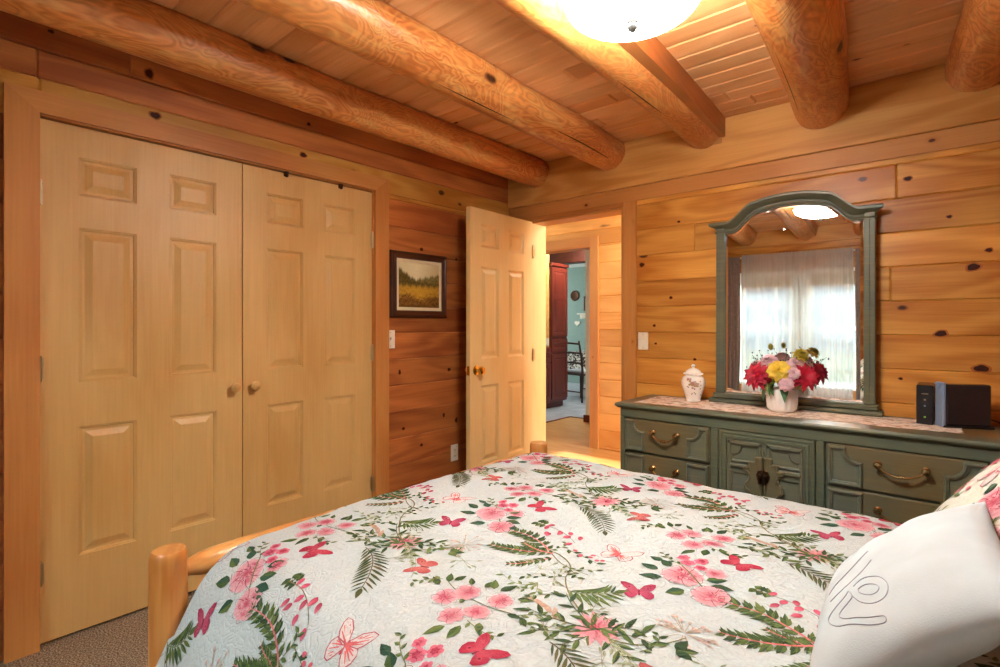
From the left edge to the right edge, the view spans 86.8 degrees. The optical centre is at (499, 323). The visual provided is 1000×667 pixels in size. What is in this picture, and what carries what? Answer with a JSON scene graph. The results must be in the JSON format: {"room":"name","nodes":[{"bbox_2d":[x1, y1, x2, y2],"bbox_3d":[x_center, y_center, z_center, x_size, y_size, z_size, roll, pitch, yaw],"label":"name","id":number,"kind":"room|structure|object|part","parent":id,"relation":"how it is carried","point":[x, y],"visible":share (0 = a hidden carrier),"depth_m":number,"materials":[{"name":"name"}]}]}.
{"room":"bedroom","nodes":[
{"label":"bedroom","id":0,"kind":"room"},
{"bbox_2d":[0,11,508,661],"bbox_3d":[-1.231,0.022,2.762,0.151,2.445,4.143,0,0,41],"label":"wall","id":1,"kind":"structure","parent":0,"point":[430,194],"depth_m":3.23,"materials":[{"name":"red wood"}]},
{"bbox_2d":[3,82,39,663],"bbox_3d":[-1.846,0.178,2.031,0.172,2.133,0.104,0,0,41],"label":"trim","id":2,"kind":"structure","parent":1,"relation":"attached to","point":[21,120],"depth_m":1.97,"materials":[{"name":"brown wood"}]},
{"bbox_2d":[40,118,241,643],"bbox_3d":[-1.523,0.220,2.317,0.082,2.026,0.775,0,0,41],"label":"door","id":3,"kind":"structure","parent":1,"relation":"in","point":[141,241],"depth_m":2.26,"materials":[{"name":"brown wood"}]},
{"bbox_3d":[-1.285,0.308,2.567,0.047,0.048,0.048,0,0,41],"label":"knob","id":4,"kind":"part","parent":3,"relation":"part of","materials":[{"name":"brown wood"}]},
{"bbox_2d":[4,81,388,191],"bbox_3d":[-1.313,-0.845,2.650,0.172,0.087,1.738,0,0,41],"label":"trim","id":5,"kind":"structure","parent":1,"relation":"attached to","point":[53,107],"depth_m":2.39,"materials":[{"name":"brown wood"}]},
{"bbox_2d":[242,164,373,536],"bbox_3d":[-1.015,0.220,2.908,0.082,2.026,0.775,0,0,41],"label":"door","id":6,"kind":"structure","parent":1,"relation":"in","point":[308,348],"depth_m":2.86,"materials":[{"name":"brown wood"}]},
{"bbox_3d":[-1.222,0.308,2.641,0.047,0.048,0.048,0,0,41],"label":"knob","id":7,"kind":"part","parent":6,"relation":"part of","materials":[{"name":"brown wood"}]},
{"bbox_2d":[371,180,388,496],"bbox_3d":[-0.780,0.178,3.270,0.172,2.133,0.104,0,0,41],"label":"trim","id":8,"kind":"structure","parent":1,"relation":"attached to","point":[380,196],"depth_m":3.21,"materials":[{"name":"brown wood"}]},
{"bbox_2d":[389,330,394,348],"bbox_3d":[-0.676,0.095,3.279,0.018,0.114,0.070,0,0,41],"label":"light switch","id":9,"kind":"object","parent":1,"relation":"attached to","point":[391,332],"visible":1,"depth_m":3.29,"materials":[{"name":"beige plastic"}]},
{"bbox_2d":[389,250,446,317],"bbox_3d":[-0.521,-0.251,3.452,0.025,0.420,0.475,0,0,41],"label":"framed picture","id":10,"kind":"object","parent":1,"relation":"attached to","point":[417,281],"visible":1,"depth_m":3.44,"materials":[{"name":"brown wood"}]},
{"bbox_2d":[399,261,438,307],"bbox_3d":[-0.525,-0.251,3.456,0.001,0.286,0.341,0,0,41],"label":"painting","id":11,"kind":"object","parent":10,"relation":"attached to","point":[418,283],"depth_m":3.45},
{"bbox_2d":[451,444,457,461],"bbox_3d":[-0.318,0.900,3.703,0.009,0.114,0.070,0,0,41],"label":"wall outlet","id":12,"kind":"object","parent":1,"relation":"attached to","point":[454,448],"visible":1,"depth_m":3.70,"materials":[{"name":"beige plastic"}]},
{"bbox_2d":[0,382,619,666],"bbox_3d":[0.322,1.295,5.474,9.350,0.100,10.480,0,0,41],"label":"floor","id":13,"kind":"structure","parent":0,"point":[121,641],"depth_m":2.14,"materials":[{"name":"carpet"}]},
{"bbox_2d":[148,440,546,666],"bbox_3d":[0.461,0.670,1.410,2.249,1.150,1.820,0,0,41],"label":"bed","id":14,"kind":"object","parent":13,"relation":"on","point":[169,565],"visible":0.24,"depth_m":1.43,"materials":[{"name":"brown wood"}]},
{"bbox_3d":[-0.915,0.934,1.462,0.097,0.622,0.097,0,0,41],"label":"post","id":15,"kind":"part","parent":14,"relation":"part of","materials":[{"name":"brown wood"}]},
{"bbox_3d":[-0.357,0.689,2.112,0.076,0.075,1.653,0,0,41],"label":"footboard rail","id":16,"kind":"part","parent":14,"relation":"part of","materials":[{"name":"brown wood"}]},
{"bbox_3d":[0.203,0.931,2.761,0.097,0.628,0.097,0,0,41],"label":"post","id":17,"kind":"part","parent":14,"relation":"part of","materials":[{"name":"brown wood"}]},
{"bbox_2d":[156,452,999,666],"bbox_3d":[0.416,0.900,1.370,2.037,0.595,1.915,0,0,41],"label":"quilt","id":18,"kind":"object","parent":14,"relation":"on","point":[534,559],"visible":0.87,"depth_m":1.32,"materials":[{"name":"fabric"}]},
{"bbox_2d":[810,502,999,666],"bbox_3d":[0.626,0.407,0.810,0.226,0.219,0.480,0,0,37],"label":"pillow","id":19,"kind":"object","parent":18,"relation":"on","point":[924,591],"visible":1,"depth_m":0.69,"materials":[{"name":"white fabric"}]},
{"bbox_2d":[933,458,999,539],"bbox_3d":[0.983,0.376,0.995,0.350,0.381,0.620,0,0,41],"label":"floral pillow","id":20,"kind":"object","parent":18,"relation":"on","point":[985,486],"visible":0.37,"depth_m":1.03,"materials":[{"name":"fabric"}]},
{"bbox_2d":[546,262,568,408],"bbox_3d":[0.503,0.170,7.923,0.630,2.150,0.970,0,0,41],"label":"pantry cabinet","id":21,"kind":"object","parent":13,"relation":"on","point":[556,354],"visible":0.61,"depth_m":7.88,"materials":[{"name":"brown wood"}]},
{"bbox_3d":[0.584,0.458,7.563,0.020,0.195,0.490,0,0,41],"label":"drawer","id":22,"kind":"part","parent":21,"relation":"part of","materials":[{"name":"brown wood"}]},
{"bbox_3d":[0.584,0.850,7.563,0.020,0.530,0.490,0,0,41],"label":"door","id":23,"kind":"part","parent":21,"relation":"part of","materials":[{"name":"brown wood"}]},
{"bbox_3d":[0.670,-0.880,8.116,0.630,0.050,0.460,0,0,41],"label":"cornice","id":24,"kind":"part","parent":21,"relation":"part of","materials":[{"name":"brown wood"}]},
{"bbox_3d":[0.891,0.320,7.920,0.020,0.190,0.410,0,0,41],"label":"drawer","id":25,"kind":"part","parent":21,"relation":"part of","materials":[{"name":"brown wood"}]},
{"bbox_3d":[0.891,-0.325,7.920,0.020,1.020,0.410,0,0,41],"label":"door","id":26,"kind":"part","parent":21,"relation":"part of","materials":[{"name":"brown wood"}]},
{"bbox_3d":[0.891,0.780,7.920,0.020,0.670,0.410,0,0,41],"label":"door","id":27,"kind":"part","parent":21,"relation":"part of","materials":[{"name":"brown wood"}]},
{"bbox_3d":[0.895,-0.405,7.916,0.008,0.060,0.300,0,0,41],"label":"cross rail","id":28,"kind":"part","parent":21,"relation":"part of","materials":[{"name":"brown wood"}]},
{"bbox_2d":[567,341,584,402],"bbox_3d":[1.301,0.754,8.610,0.534,0.983,0.442,0,0,-39],"label":"dining chair","id":29,"kind":"object","parent":13,"relation":"on","point":[580,372],"visible":0.56,"depth_m":8.38,"materials":[{"name":"brown wood"}]},
{"bbox_3d":[1.340,0.807,8.641,0.430,0.035,0.440,0,0,-39],"label":"seat frame","id":30,"kind":"part","parent":29,"relation":"part of","materials":[{"name":"brown wood"}]},
{"bbox_2d":[568,368,584,373],"bbox_3d":[1.346,0.767,8.646,0.405,0.044,0.420,0,0,-39],"label":"cushion","id":31,"kind":"object","parent":29,"relation":"on","point":[570,371],"depth_m":8.50,"materials":[{"name":"white fabric"}]},
{"bbox_3d":[1.279,0.754,8.342,0.106,0.983,0.054,0,0,-39],"label":"leg","id":32,"kind":"part","parent":29,"relation":"part of","materials":[{"name":"brown wood"}]},
{"bbox_2d":[614,394,999,523],"bbox_3d":[1.423,0.848,2.674,1.644,0.795,0.492,0,0,41],"label":"dresser","id":33,"kind":"object","parent":13,"relation":"on","point":[892,474],"visible":0.53,"depth_m":2.42,"materials":[{"name":"green paint"}]},
{"bbox_3d":[0.757,0.820,2.978,0.112,0.174,0.014,0,0,41],"label":"panel","id":34,"kind":"part","parent":33,"relation":"part of","materials":[{"name":"green wood"}]},
{"bbox_3d":[0.757,0.625,2.978,0.112,0.169,0.014,0,0,41],"label":"panel","id":35,"kind":"part","parent":33,"relation":"part of","materials":[{"name":"green wood"}]},
{"bbox_3d":[0.876,0.620,2.847,0.142,0.045,0.019,0,0,41],"label":"handle","id":36,"kind":"part","parent":33,"relation":"part of","materials":[{"name":"gold metal"}]},
{"bbox_3d":[0.901,0.820,2.877,0.469,0.184,0.019,0,0,41],"label":"drawer","id":37,"kind":"part","parent":33,"relation":"part of","materials":[{"name":"green wood"}]},
{"bbox_3d":[0.901,0.625,2.877,0.469,0.179,0.019,0,0,41],"label":"drawer","id":38,"kind":"part","parent":33,"relation":"part of","materials":[{"name":"green wood"}]},
{"bbox_3d":[1.024,0.820,2.750,0.112,0.174,0.014,0,0,41],"label":"panel","id":39,"kind":"part","parent":33,"relation":"part of","materials":[{"name":"green wood"}]},
{"bbox_3d":[1.024,0.625,2.750,0.112,0.169,0.014,0,0,41],"label":"panel","id":40,"kind":"part","parent":33,"relation":"part of","materials":[{"name":"green wood"}]},
{"bbox_3d":[1.211,0.825,2.609,0.172,0.508,0.021,0,0,41],"label":"door","id":41,"kind":"part","parent":33,"relation":"part of","materials":[{"name":"green wood"}]},
{"bbox_3d":[1.226,0.755,2.563,0.088,0.230,0.013,0,0,41],"label":"carved plate","id":42,"kind":"part","parent":33,"relation":"part of","materials":[{"name":"green wood"}]},
{"bbox_3d":[1.236,0.735,2.530,0.028,0.069,0.030,0,0,41],"label":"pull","id":43,"kind":"part","parent":33,"relation":"part of","materials":[{"name":"brown metal"}]},
{"bbox_3d":[1.260,0.735,2.509,0.028,0.069,0.030,0,0,41],"label":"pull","id":44,"kind":"part","parent":33,"relation":"part of","materials":[{"name":"brown metal"}]},
{"bbox_3d":[1.295,0.755,2.504,0.088,0.230,0.013,0,0,41],"label":"carved plate","id":45,"kind":"part","parent":33,"relation":"part of","materials":[{"name":"green wood"}]},
{"bbox_3d":[1.342,0.825,2.496,0.172,0.508,0.021,0,0,41],"label":"door","id":46,"kind":"part","parent":33,"relation":"part of","materials":[{"name":"green wood"}]},
{"bbox_2d":[637,396,964,433],"bbox_3d":[1.425,0.448,2.707,1.430,0.003,0.362,0,0,41],"label":"table runner","id":47,"kind":"object","parent":33,"relation":"on","point":[896,422],"visible":0.83,"depth_m":2.62,"materials":[{"name":"fabric"}]},
{"bbox_2d":[681,364,704,401],"bbox_3d":[1.122,0.340,3.071,0.132,0.213,0.133,0,0,41],"label":"ginger jar","id":48,"kind":"object","parent":47,"relation":"on","point":[693,383],"visible":1,"depth_m":3.03,"materials":[{"name":"white ceramic"}]},
{"bbox_3d":[1.122,0.265,3.071,0.096,0.062,0.096,0,0,41],"label":"lid","id":49,"kind":"part","parent":48,"relation":"part of","materials":[{"name":"white ceramic"}]},
{"bbox_2d":[743,343,819,412],"bbox_3d":[1.429,0.273,2.692,0.262,0.347,0.300,0,0,-17],"label":"flower arrangement","id":50,"kind":"object","parent":47,"relation":"on","point":[788,375],"visible":1,"depth_m":2.64,"materials":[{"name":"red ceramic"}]},
{"bbox_3d":[1.334,0.271,2.732,0.155,0.156,0.095,0,0,41],"label":"flower","id":51,"kind":"part","parent":50,"relation":"part of","materials":[{"name":"red plant"}]},
{"bbox_3d":[1.394,0.193,2.736,0.094,0.076,0.085,0,0,41],"label":"flower","id":52,"kind":"part","parent":50,"relation":"part of","materials":[{"name":"pink plant"}]},
{"bbox_3d":[1.390,0.239,2.641,0.116,0.113,0.077,0,0,41],"label":"flower","id":53,"kind":"part","parent":50,"relation":"part of","materials":[{"name":"yellow plant"}]},
{"bbox_3d":[1.444,0.388,2.709,0.148,0.116,0.148,0,0,41],"label":"pot","id":54,"kind":"part","parent":50,"relation":"part of","materials":[{"name":"white ceramic"}]},
{"bbox_3d":[1.406,0.298,2.599,0.076,0.077,0.041,0,0,25],"label":"flower","id":55,"kind":"part","parent":50,"relation":"part of","materials":[{"name":"pink plant"}]},
{"bbox_3d":[1.445,0.246,2.600,0.068,0.067,0.044,0,0,17],"label":"flower","id":56,"kind":"part","parent":50,"relation":"part of","materials":[{"name":"pink plant"}]},
{"bbox_3d":[1.479,0.205,2.662,0.084,0.071,0.081,0,0,41],"label":"flower","id":57,"kind":"part","parent":50,"relation":"part of","materials":[{"name":"pink plant"}]},
{"bbox_3d":[1.501,0.155,2.642,0.075,0.066,0.077,0,0,41],"label":"flower","id":58,"kind":"part","parent":50,"relation":"part of","materials":[{"name":"yellow plant"}]},
{"bbox_3d":[1.504,0.265,2.616,0.152,0.150,0.083,0,0,3],"label":"flower","id":59,"kind":"part","parent":50,"relation":"part of","materials":[{"name":"red plant"}]},
{"bbox_2d":[708,190,883,416],"bbox_3d":[1.539,-0.126,2.814,0.821,1.143,0.076,0,-1,39],"label":"dresser mirror","id":60,"kind":"object","parent":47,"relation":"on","point":[795,269],"visible":1,"depth_m":2.78,"materials":[{"name":"green painted wood"},{"name":"mirror glass"}]},
{"bbox_3d":[1.269,-0.077,3.041,0.048,0.945,0.024,0,-1,39],"label":"rail","id":61,"kind":"part","parent":60,"relation":"part of","materials":[{"name":"green wood"}]},
{"bbox_2d":[725,204,863,403],"bbox_3d":[1.543,-0.122,2.820,0.664,1.031,0.004,0,0,39],"label":"mirror glass","id":62,"kind":"object","parent":60,"relation":"on","point":[794,274],"depth_m":2.79,"materials":[{"name":"mirror"}]},
{"bbox_3d":[1.536,-0.607,2.811,0.821,0.182,0.053,0,-1,39],"label":"crown","id":63,"kind":"part","parent":60,"relation":"part of","materials":[{"name":"green wood"}]},
{"bbox_3d":[1.536,0.419,2.811,0.812,0.052,0.076,0,-1,39],"label":"rail","id":64,"kind":"part","parent":60,"relation":"part of","materials":[{"name":"green wood"}]},
{"bbox_3d":[1.815,-0.077,2.596,0.048,0.945,0.024,0,-1,39],"label":"rail","id":65,"kind":"part","parent":60,"relation":"part of","materials":[{"name":"green wood"}]},
{"bbox_2d":[916,382,934,424],"bbox_3d":[1.946,0.361,2.420,0.060,0.176,0.173,0,0,41],"label":"modem","id":66,"kind":"object","parent":47,"relation":"on","point":[925,391],"visible":1,"depth_m":2.36,"materials":[{"name":"black plastic"}]},
{"bbox_3d":[1.892,0.361,2.356,0.048,0.152,0.002,0,0,41],"label":"panel","id":67,"kind":"part","parent":66,"relation":"part of","materials":[{"name":"black plastic"}]},
{"bbox_2d":[935,381,994,429],"bbox_3d":[2.011,0.351,2.293,0.196,0.196,0.066,0,0,13],"label":"router","id":68,"kind":"object","parent":47,"relation":"on","point":[964,406],"visible":1,"depth_m":2.27,"materials":[{"name":"plastic"}]},
{"bbox_3d":[1.516,0.820,2.326,0.129,0.174,0.014,0,0,41],"label":"panel","id":69,"kind":"part","parent":33,"relation":"part of","materials":[{"name":"green wood"}]},
{"bbox_3d":[1.516,0.625,2.326,0.129,0.169,0.014,0,0,41],"label":"panel","id":70,"kind":"part","parent":33,"relation":"part of","materials":[{"name":"green wood"}]},
{"bbox_3d":[1.677,0.820,2.209,0.532,0.184,0.019,0,0,41],"label":"drawer","id":71,"kind":"part","parent":33,"relation":"part of","materials":[{"name":"green wood"}]},
{"bbox_3d":[1.652,0.814,2.180,0.166,0.046,0.019,0,0,41],"label":"handle","id":72,"kind":"part","parent":33,"relation":"part of","materials":[{"name":"gold metal"}]},
{"bbox_3d":[1.652,0.620,2.180,0.166,0.046,0.019,0,0,41],"label":"handle","id":73,"kind":"part","parent":33,"relation":"part of","materials":[{"name":"gold metal"}]},
{"bbox_3d":[1.677,0.625,2.209,0.532,0.179,0.019,0,0,41],"label":"drawer","id":74,"kind":"part","parent":33,"relation":"part of","materials":[{"name":"green wood"}]},
{"bbox_3d":[1.817,0.625,2.067,0.129,0.169,0.014,0,0,41],"label":"panel","id":75,"kind":"part","parent":33,"relation":"part of","materials":[{"name":"green wood"}]},
{"bbox_3d":[1.746,0.870,9.314,1.000,0.750,0.900,0,0,41],"label":"kitchen table","id":76,"kind":"object","parent":13,"relation":"on","visible":0},
{"bbox_2d":[568,350,584,368],"bbox_3d":[1.747,0.642,9.315,1.138,0.300,1.083,0,0,41],"label":"tablecloth","id":77,"kind":"object","parent":76,"relation":"on","point":[571,357],"visible":0.16,"depth_m":9.05,"materials":[{"name":"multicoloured fabric"}]},
{"bbox_2d":[546,254,548,347],"bbox_3d":[0.336,-0.425,7.767,0.580,1.540,0.516,0,0,41],"label":"wall","id":78,"kind":"structure","parent":0,"point":[547,255],"depth_m":7.74,"materials":[{"name":"brown wood"}]},
{"bbox_2d":[148,0,964,161],"bbox_3d":[0.275,-1.215,1.401,3.970,0.030,4.043,0,0,41],"label":"ceiling","id":79,"kind":"structure","parent":0,"point":[720,44],"depth_m":2.34,"materials":[{"name":"brown wood"}]},
{"bbox_2d":[0,0,548,186],"bbox_3d":[-0.996,-1.110,2.462,0.234,0.178,3.937,0,0,41],"label":"ceiling beam","id":80,"kind":"structure","parent":79,"relation":"attached to","point":[145,29],"depth_m":2.28,"materials":[{"name":"brown wood"}]},
{"bbox_2d":[236,0,624,170],"bbox_3d":[-0.524,-1.116,2.055,0.304,0.166,3.937,0,0,41],"label":"ceiling beam","id":81,"kind":"structure","parent":79,"relation":"attached to","point":[377,32],"depth_m":2.23,"materials":[{"name":"brown wood"}]},
{"bbox_2d":[493,0,724,148],"bbox_3d":[-0.031,-1.119,1.632,0.322,0.160,3.937,0,0,41],"label":"ceiling beam","id":82,"kind":"structure","parent":79,"relation":"attached to","point":[644,70],"depth_m":2.27,"materials":[{"name":"brown wood"}]},
{"bbox_2d":[564,0,699,41],"bbox_3d":[0.387,-1.026,1.547,0.398,0.349,0.398,0,0,41],"label":"ceiling light","id":83,"kind":"object","parent":79,"relation":"attached to","point":[605,20],"visible":1,"depth_m":1.53,"materials":[{"name":"white glass"}]},
{"bbox_2d":[745,0,848,129],"bbox_3d":[0.437,-1.108,1.229,0.384,0.184,3.937,0,0,41],"label":"ceiling beam","id":84,"kind":"structure","parent":79,"relation":"attached to","point":[806,41],"depth_m":2.03,"materials":[{"name":"brown wood"}]},
{"bbox_2d":[945,0,999,91],"bbox_3d":[0.896,-1.116,0.834,0.342,0.167,3.937,0,0,41],"label":"ceiling beam","id":85,"kind":"structure","parent":79,"relation":"attached to","point":[973,59],"depth_m":2.05,"materials":[{"name":"brown wood"}]},
{"bbox_2d":[567,267,584,383],"bbox_3d":[0.753,0.025,8.850,5.800,2.440,4.800,0,0,41],"label":"wall","id":86,"kind":"structure","parent":0,"point":[576,275],"depth_m":11.16,"materials":[{"name":"teal paint"}]},
{"bbox_2d":[546,416,582,422],"bbox_3d":[0.724,1.242,6.546,0.440,0.006,1.170,0,0,41],"label":"trim","id":87,"kind":"structure","parent":86,"relation":"attached to","point":[567,416],"depth_m":6.94,"materials":[{"name":"brown wood"}]},
{"bbox_2d":[549,250,584,264],"bbox_3d":[0.660,-1.070,8.665,5.700,0.250,0.200,0,0,41],"label":"trim","id":88,"kind":"structure","parent":86,"relation":"attached to","point":[576,257],"depth_m":8.20,"materials":[{"name":"brown wood"}]},
{"bbox_2d":[546,236,589,253],"bbox_3d":[0.636,-0.829,5.672,0.863,0.108,0.170,0,0,41],"label":"trim","id":89,"kind":"structure","parent":86,"relation":"attached to","point":[583,243],"depth_m":5.51,"materials":[{"name":"brown wood"}]},
{"bbox_2d":[570,291,578,300],"bbox_3d":[1.578,-0.595,11.158,0.220,0.220,0.021,0,0,41],"label":"wall plate","id":90,"kind":"object","parent":86,"relation":"attached to","point":[574,295],"visible":1,"depth_m":11.15,"materials":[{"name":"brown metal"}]},
{"bbox_2d":[577,313,584,318],"bbox_3d":[1.809,-0.168,10.883,0.450,0.105,0.140,0,0,41],"label":"shelf","id":91,"kind":"object","parent":86,"relation":"attached to","point":[582,315],"visible":0.34,"depth_m":10.99,"materials":[{"name":"beige plastic"}]},
{"bbox_2d":[583,296,584,310],"bbox_3d":[1.843,-0.425,10.930,0.280,0.300,0.024,0,0,41],"label":"wall picture","id":92,"kind":"object","parent":86,"relation":"attached to","point":[583,296],"visible":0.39,"depth_m":11.00,"materials":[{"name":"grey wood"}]},
{"bbox_2d":[569,263,584,267],"bbox_3d":[1.611,-1.225,7.164,9.100,0.060,6.237,0,0,41],"label":"ceiling","id":93,"kind":"structure","parent":0,"point":[581,264],"depth_m":10.81,"materials":[{"name":"white paint"}]},
{"bbox_2d":[545,215,620,451],"bbox_3d":[1.754,0.022,4.723,5.700,2.445,0.150,0,0,41],"label":"wall","id":94,"kind":"structure","parent":0,"point":[608,229],"depth_m":5.22,"materials":[{"name":"brown wood"}]},
{"bbox_2d":[585,250,589,414],"bbox_3d":[2.470,0.025,7.372,1.270,2.440,4.800,0,0,41],"label":"wall partition","id":95,"kind":"structure","parent":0,"point":[587,252],"depth_m":6.72,"materials":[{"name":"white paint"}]},
{"bbox_2d":[583,415,589,422],"bbox_3d":[1.559,1.200,6.402,1.185,0.090,0.160,0,0,41],"label":"baseboard","id":96,"kind":"structure","parent":95,"relation":"attached to","point":[586,418],"depth_m":6.70,"materials":[{"name":"brown wood"}]},
{"bbox_2d":[590,235,598,448],"bbox_3d":[0.994,0.181,5.364,0.094,2.128,0.170,0,0,41],"label":"trim","id":97,"kind":"structure","parent":95,"relation":"attached to","point":[594,240],"depth_m":5.29,"materials":[{"name":"brown wood"}]},
{"bbox_2d":[522,141,999,425],"bbox_3d":[1.609,0.022,2.952,3.910,2.445,0.151,0,0,41],"label":"wall","id":98,"kind":"structure","parent":0,"point":[938,223],"depth_m":2.57,"materials":[{"name":"brown wood"}]},
{"bbox_2d":[463,206,534,469],"bbox_3d":[0.013,0.231,3.748,0.163,2.005,0.726,0,0,39],"label":"door","id":99,"kind":"structure","parent":98,"relation":"in","point":[500,251],"depth_m":3.69,"materials":[{"name":"brown wood"}]},
{"bbox_3d":[-0.133,0.308,3.490,0.064,0.066,0.066,0,0,39],"label":"knob","id":100,"kind":"part","parent":99,"relation":"part of","materials":[{"name":"gold metal"}]},
{"bbox_2d":[532,224,545,441],"bbox_3d":[0.296,0.240,4.088,0.014,2.009,0.182,0,0,41],"label":"trim","id":101,"kind":"structure","parent":98,"relation":"attached to","point":[538,231],"depth_m":4.09,"materials":[{"name":"brown wood"}]},
{"bbox_2d":[530,203,622,225],"bbox_3d":[0.577,-0.785,3.827,0.780,0.043,0.170,0,0,41],"label":"trim","id":102,"kind":"structure","parent":98,"relation":"attached to","point":[615,209],"depth_m":3.78,"materials":[{"name":"brown wood"}]},
{"bbox_2d":[621,201,636,400],"bbox_3d":[0.900,0.219,3.549,0.104,2.052,0.170,0,0,41],"label":"trim","id":103,"kind":"structure","parent":98,"relation":"attached to","point":[629,209],"depth_m":3.48,"materials":[{"name":"brown wood"}]},
{"bbox_2d":[638,332,647,349],"bbox_3d":[0.926,0.110,3.430,0.070,0.114,0.018,0,0,41],"label":"light switch","id":104,"kind":"object","parent":98,"relation":"attached to","point":[642,336],"visible":1,"depth_m":3.43,"materials":[{"name":"beige plastic"}]},
{"bbox_2d":[712,137,721,144],"bbox_3d":[1.268,-1.127,3.106,0.068,0.145,0.008,0,0,41],"label":"trim","id":105,"kind":"structure","parent":98,"relation":"attached to","point":[719,140],"depth_m":3.09,"materials":[{"name":"brown wood"}]},
{"bbox_2d":[508,64,999,208],"bbox_3d":[1.552,-1.051,2.885,3.910,0.298,0.028,0,0,41],"label":"trim","id":106,"kind":"structure","parent":98,"relation":"attached to","point":[922,101],"depth_m":2.89,"materials":[{"name":"brown wood"}]},
{"bbox_2d":[509,119,999,218],"bbox_3d":[1.557,-0.855,2.891,3.910,0.095,0.012,0,0,41],"label":"trim","id":107,"kind":"structure","parent":98,"relation":"attached to","point":[985,132],"depth_m":2.87,"materials":[{"name":"brown wood"}]}
]}

